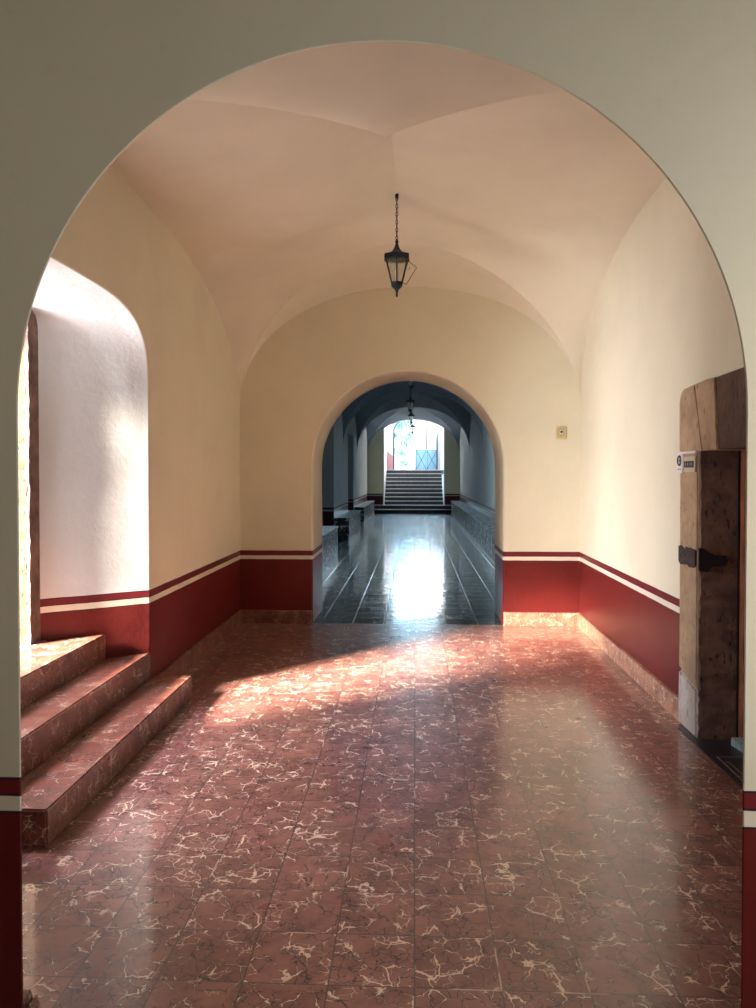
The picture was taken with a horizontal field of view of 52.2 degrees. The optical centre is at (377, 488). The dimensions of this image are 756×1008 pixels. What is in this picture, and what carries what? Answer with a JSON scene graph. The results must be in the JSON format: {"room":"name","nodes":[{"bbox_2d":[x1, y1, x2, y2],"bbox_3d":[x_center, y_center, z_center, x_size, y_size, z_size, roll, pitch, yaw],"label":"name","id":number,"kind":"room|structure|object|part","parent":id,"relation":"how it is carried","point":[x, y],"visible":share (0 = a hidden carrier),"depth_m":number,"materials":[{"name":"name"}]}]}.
{"room":"vaulted corridor","nodes":[
{"label":"vaulted corridor","id":0,"kind":"room"},
{"bbox_2d":[20,640,46,651],"bbox_3d":[-5.060,1.133,3.269,5.580,0.208,9.000,0,1,3],"label":"floor","id":1,"kind":"structure","parent":0,"point":[22,647],"depth_m":4.90,"materials":[{"name":"white stone"}]},
{"bbox_2d":[32,168,240,678],"bbox_3d":[-1.907,-0.728,5.335,0.578,4.450,6.460,0,1,3],"label":"wall","id":2,"kind":"structure","parent":0,"point":[114,239],"depth_m":5.35,"materials":[{"name":"beige paint"}]},
{"bbox_2d":[18,310,40,644],"bbox_3d":[-2.471,-0.213,4.317,0.463,2.440,2.007,0,1,3],"label":"doorway frame","id":3,"kind":"object","parent":2,"relation":"attached to","point":[28,395],"visible":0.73,"depth_m":4.92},
{"bbox_2d":[157,609,242,675],"bbox_3d":[-1.536,1.395,6.910,0.036,0.145,2.760,0,1,3],"label":"baseboard","id":4,"kind":"structure","parent":2,"relation":"attached to","point":[181,665],"depth_m":6.71,"materials":[{"name":"brown stone"}]},
{"bbox_2d":[323,413,366,525],"bbox_3d":[-1.169,-1.095,20.582,0.350,4.600,22.960,0,1,3],"label":"wall","id":5,"kind":"structure","parent":0,"point":[344,461],"depth_m":21.36,"materials":[{"name":"paint"}]},
{"bbox_2d":[322,460,322,525],"bbox_3d":[-1.439,-0.134,17.415,0.095,2.800,2.850,0,1,3],"label":"door","id":6,"kind":"structure","parent":5,"relation":"in","point":[322,460],"depth_m":18.57,"materials":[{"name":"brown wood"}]},
{"bbox_2d":[0,0,755,1007],"bbox_3d":[0.104,-0.666,2.145,6.000,4.450,0.280,0,1,3],"label":"wall","id":7,"kind":"structure","parent":0,"point":[81,80],"depth_m":2.02,"materials":[{"name":"beige paint"}]},
{"bbox_2d":[23,989,39,1007],"bbox_3d":[-0.964,1.477,2.124,0.044,0.165,0.046,0,1,3],"label":"baseboard","id":8,"kind":"structure","parent":7,"relation":"attached to","point":[29,1001],"depth_m":2.13,"materials":[{"name":"brown stone"}]},
{"bbox_2d":[22,513,742,1007],"bbox_3d":[0.705,1.378,14.712,4.600,0.120,36.600,0,1,3],"label":"floor","id":9,"kind":"structure","parent":0,"point":[332,815],"depth_m":3.44,"materials":[{"name":"red stone"}]},
{"bbox_2d":[20,634,105,709],"bbox_3d":[-2.053,1.260,4.418,0.317,0.510,1.692,0,1,3],"label":"marble step","id":10,"kind":"structure","parent":9,"relation":"on","point":[46,666],"depth_m":4.65,"materials":[{"name":"red stone"}]},
{"bbox_2d":[21,653,149,778],"bbox_3d":[-1.773,1.344,4.415,0.238,0.343,2.063,0,1,3],"label":"marble step","id":11,"kind":"structure","parent":9,"relation":"on","point":[51,722],"depth_m":4.34,"materials":[{"name":"red stone"}]},
{"bbox_2d":[21,675,191,846],"bbox_3d":[-1.507,1.434,4.406,0.287,0.163,2.200,0,1,3],"label":"marble step","id":12,"kind":"structure","parent":9,"relation":"on","point":[57,790],"depth_m":3.96,"materials":[{"name":"red stone"}]},
{"bbox_2d":[322,526,338,566],"bbox_3d":[-1.170,1.092,12.674,0.400,0.530,6.580,0,1,3],"label":"bench","id":13,"kind":"object","parent":9,"relation":"on","point":[329,533],"visible":0.24,"depth_m":14.58,"materials":[{"name":"grey stone"}]},
{"bbox_2d":[334,510,360,539],"bbox_3d":[-0.786,0.935,20.833,0.385,0.530,4.020,0,1,3],"label":"bench","id":14,"kind":"object","parent":9,"relation":"on","point":[349,522],"visible":0.99,"depth_m":19.28,"materials":[{"name":"grey stone"}]},
{"bbox_2d":[354,501,374,523],"bbox_3d":[-0.459,0.799,27.950,0.355,0.530,6.270,0,1,3],"label":"bench","id":15,"kind":"object","parent":9,"relation":"on","point":[366,507],"visible":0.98,"depth_m":26.20,"materials":[{"name":"grey stone"}]},
{"bbox_2d":[374,470,450,512],"bbox_3d":[1.520,0.069,33.143,3.780,1.790,3.620,0,1,3],"label":"staircase","id":16,"kind":"structure","parent":9,"relation":"on","point":[406,491],"depth_m":32.61,"materials":[{"name":"stone"}]},
{"bbox_2d":[451,501,494,561],"bbox_3d":[2.597,0.950,20.070,0.405,0.530,21.720,0,1,3],"label":"bench","id":17,"kind":"object","parent":9,"relation":"on","point":[478,525],"visible":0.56,"depth_m":18.54,"materials":[{"name":"grey stone"}]},
{"bbox_2d":[108,42,665,399],"bbox_3d":[0.179,-1.885,5.202,4.000,2.230,5.880,0,1,3],"label":"ceiling","id":18,"kind":"structure","parent":0,"point":[279,180],"depth_m":5.46,"materials":[{"name":"paint"}]},
{"bbox_2d":[384,193,416,296],"bbox_3d":[0.158,-1.952,6.174,0.241,0.830,0.207,0,1,-24],"label":"hanging lantern","id":19,"kind":"object","parent":18,"relation":"hanging from","point":[400,269],"visible":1,"depth_m":6.13,"materials":[{"name":"black metal"}]},
{"bbox_3d":[0.117,-1.743,6.125,0.096,0.183,0.045,1,1,33],"label":"glass pane","id":20,"kind":"part","parent":19,"relation":"part of","materials":[{"name":"white"}]},
{"bbox_3d":[0.151,-2.165,6.170,0.021,0.350,0.021,-1,1,-42],"label":"chain","id":21,"kind":"part","parent":19,"relation":"part of","materials":[{"name":"black metal"}]},
{"bbox_3d":[0.151,-1.744,6.178,0.180,0.196,0.206,0,1,3],"label":"lantern frame","id":22,"kind":"part","parent":19,"relation":"part of","materials":[{"name":"black metal"}]},
{"bbox_3d":[0.190,-1.743,6.116,0.085,0.183,0.075,0,1,3],"label":"glass pane","id":23,"kind":"part","parent":19,"relation":"part of","materials":[{"name":"white"}]},
{"bbox_3d":[0.249,-1.722,6.141,0.120,0.199,0.030,0,1,3],"label":"open pane","id":24,"kind":"part","parent":19,"relation":"part of","materials":[{"name":"black metal"}]},
{"bbox_3d":[0.249,-1.722,6.141,0.116,0.195,0.027,0,1,3],"label":"pane glass","id":25,"kind":"part","parent":19,"relation":"part of","materials":[{"name":"white"}]},
{"bbox_2d":[384,424,392,504],"bbox_3d":[0.412,-2.142,38.641,0.315,6.000,12.300,0,1,3],"label":"wall","id":26,"kind":"structure","parent":0,"point":[388,431],"depth_m":34.77,"materials":[{"name":"paint"}]},
{"bbox_2d":[387,451,392,469],"bbox_3d":[0.658,-1.392,40.195,0.032,0.860,9.200,0,1,3],"label":"wall","id":27,"kind":"structure","parent":26,"relation":"attached to","point":[389,455],"depth_m":38.17,"materials":[{"name":"paint"}]},
{"bbox_2d":[240,287,579,623],"bbox_3d":[0.413,-0.790,8.586,5.200,4.450,0.860,0,1,3],"label":"wall","id":28,"kind":"structure","parent":0,"point":[518,380],"depth_m":8.16,"materials":[{"name":"beige paint"}]},
{"bbox_2d":[242,610,311,623],"bbox_3d":[-1.083,1.372,8.262,0.752,0.140,0.034,0,1,3],"label":"baseboard","id":29,"kind":"structure","parent":28,"relation":"attached to","point":[248,616],"depth_m":8.25,"materials":[{"name":"brown stone"}]},
{"bbox_2d":[503,612,576,625],"bbox_3d":[1.712,1.374,8.128,0.773,0.140,0.034,0,1,3],"label":"baseboard","id":30,"kind":"structure","parent":28,"relation":"attached to","point":[509,618],"depth_m":8.11,"materials":[{"name":"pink stone"}]},
{"bbox_2d":[556,426,566,438],"bbox_3d":[1.920,-0.590,8.075,0.110,0.140,0.023,0,1,3],"label":"wall plate","id":31,"kind":"object","parent":28,"relation":"attached to","point":[561,431],"visible":1,"depth_m":8.07,"materials":[{"name":"beige plastic"}]},
{"bbox_2d":[342,381,482,451],"bbox_3d":[1.084,-2.351,24.010,4.220,2.220,15.850,0,1,3],"label":"ceiling","id":32,"kind":"structure","parent":0,"point":[374,408],"depth_m":25.27,"materials":[{"name":"paint"}]},
{"bbox_2d":[406,390,413,413],"bbox_3d":[0.781,-2.308,18.618,0.205,1.020,0.228,0,1,3],"label":"hanging lantern","id":33,"kind":"object","parent":32,"relation":"hanging from","point":[410,402],"visible":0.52,"depth_m":18.57,"materials":[{"name":"black metal"}]},
{"bbox_2d":[408,393,414,425],"bbox_3d":[1.024,-2.445,23.686,0.205,1.020,0.228,0,1,3],"label":"hanging lantern","id":34,"kind":"object","parent":32,"relation":"hanging from","point":[411,416],"visible":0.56,"depth_m":23.64,"materials":[{"name":"black metal"}]},
{"bbox_2d":[410,409,414,434],"bbox_3d":[1.308,-2.549,29.077,0.205,1.020,0.228,0,1,3],"label":"lantern","id":35,"kind":"object","parent":32,"relation":"hanging from","point":[412,427],"visible":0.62,"depth_m":29.04,"materials":[{"name":"black metal"}]},
{"bbox_2d":[367,428,459,504],"bbox_3d":[1.476,-1.318,32.197,3.820,4.600,0.500,0,1,3],"label":"wall","id":36,"kind":"structure","parent":0,"point":[375,451],"depth_m":31.99,"materials":[{"name":"paint"}]},
{"bbox_2d":[372,419,455,504],"bbox_3d":[1.501,-0.971,32.201,3.500,3.905,0.542,0,1,3],"label":"trim","id":37,"kind":"structure","parent":36,"relation":"attached to","point":[384,427],"depth_m":31.98,"materials":[{"name":"white paint"}]},
{"bbox_2d":[393,423,439,469],"bbox_3d":[2.257,-3.157,44.891,3.400,4.210,0.400,0,1,3],"label":"wall","id":38,"kind":"structure","parent":0,"point":[438,427],"depth_m":44.65,"materials":[{"name":"paint"}]},
{"bbox_2d":[393,422,437,469],"bbox_3d":[2.177,-2.628,44.685,2.560,3.160,0.080,0,1,3],"label":"trim","id":39,"kind":"structure","parent":38,"relation":"attached to","point":[398,422],"depth_m":44.67,"materials":[{"name":"white paint"}]},
{"bbox_2d":[413,420,435,469],"bbox_3d":[2.750,-2.621,44.843,1.390,3.140,0.170,0,1,3],"label":"gate","id":40,"kind":"object","parent":38,"relation":"attached to","point":[424,435],"visible":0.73,"depth_m":44.81,"materials":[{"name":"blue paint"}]},
{"bbox_3d":[2.116,-2.607,44.873,0.120,3.110,0.170,0,1,3],"label":"post","id":41,"kind":"part","parent":40,"relation":"part of","materials":[{"name":"white paint"}]},
{"bbox_2d":[440,427,443,488],"bbox_3d":[3.476,-2.139,38.494,0.350,6.000,12.300,0,1,3],"label":"wall","id":42,"kind":"structure","parent":0,"point":[441,428],"depth_m":40.77,"materials":[{"name":"paint"}]},
{"bbox_2d":[460,415,494,519],"bbox_3d":[2.997,-1.091,20.383,0.350,4.600,22.960,0,1,3],"label":"wall","id":43,"kind":"structure","parent":0,"point":[477,459],"depth_m":22.73,"materials":[{"name":"paint"}]},
{"bbox_2d":[579,178,743,695],"bbox_3d":[2.227,-0.724,5.136,0.500,4.450,6.460,0,1,3],"label":"wall","id":44,"kind":"structure","parent":0,"point":[662,324],"depth_m":5.74,"materials":[{"name":"beige paint"}]},
{"bbox_2d":[577,612,679,722],"bbox_3d":[2.034,1.402,6.531,0.036,0.145,3.175,0,1,3],"label":"baseboard","id":45,"kind":"structure","parent":44,"relation":"attached to","point":[668,699],"depth_m":6.01,"materials":[{"name":"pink stone"}]},
{"bbox_2d":[678,723,742,788],"bbox_3d":[2.022,1.519,4.033,0.345,0.008,1.790,0,1,3],"label":"threshold","id":46,"kind":"object","parent":44,"relation":"in","point":[725,756],"depth_m":4.38,"materials":[{"name":"stone"}]},
{"bbox_2d":[731,737,742,752],"bbox_3d":[2.109,1.483,4.451,0.080,0.047,0.155,0,1,3],"label":"wedge","id":47,"kind":"object","parent":46,"relation":"on","point":[736,742],"visible":0.41,"depth_m":4.47,"materials":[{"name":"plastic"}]},
{"bbox_2d":[678,367,745,738],"bbox_3d":[2.047,0.443,3.868,0.340,2.165,2.185,0,1,3],"label":"door surround","id":48,"kind":"object","parent":44,"relation":"attached to","point":[712,410],"visible":0.74,"depth_m":4.63,"materials":[{"name":"brown wood"}]},
{"bbox_2d":[677,454,683,472],"bbox_3d":[1.926,-0.165,4.921,0.016,0.130,0.100,0,1,3],"label":"notice sign","id":49,"kind":"object","parent":48,"relation":"attached to","point":[679,456],"visible":1,"depth_m":4.90,"materials":[{"name":"white plastic"}]},
{"bbox_2d":[677,451,696,453],"bbox_3d":[1.923,-0.225,4.800,0.013,0.014,0.320,0,1,3],"label":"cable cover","id":50,"kind":"object","parent":48,"relation":"attached to","point":[686,452],"visible":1,"depth_m":4.77,"materials":[{"name":"white plastic"}]},
{"bbox_2d":[683,456,695,471],"bbox_3d":[1.922,-0.151,4.756,0.012,0.096,0.200,0,1,3],"label":"number plate","id":51,"kind":"object","parent":48,"relation":"attached to","point":[689,463],"visible":1,"depth_m":4.74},
{"bbox_2d":[736,450,745,736],"bbox_3d":[2.160,0.652,3.864,0.095,1.728,1.500,0,1,3],"label":"door","id":52,"kind":"structure","parent":48,"relation":"attached to","point":[741,454],"depth_m":4.58,"materials":[{"name":"red wood"}]},
{"bbox_3d":[2.823,-1.019,48.385,15.000,0.199,27.050,0,1,3],"label":"floor","id":53,"kind":"structure","parent":0,"visible":0},
{"bbox_2d":[395,420,412,469],"bbox_3d":[1.647,-2.912,50.017,2.706,3.527,2.134,-1,2,-44],"label":"tree","id":54,"kind":"object","parent":53,"relation":"on","point":[403,442],"visible":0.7,"depth_m":49.89,"materials":[{"name":"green plant"}]},
{"bbox_3d":[0.619,-2.165,14.323,4.220,2.220,3.550,0,1,3],"label":"ceiling","id":55,"kind":"structure","parent":0,"visible":0},
{"bbox_2d":[407,381,414,391],"bbox_3d":[0.615,-2.305,14.320,0.205,1.020,0.228,0,1,3],"label":"lantern","id":56,"kind":"object","parent":55,"relation":"hanging from","point":[410,383],"visible":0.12,"depth_m":14.29,"materials":[{"name":"black metal"}]}
]}

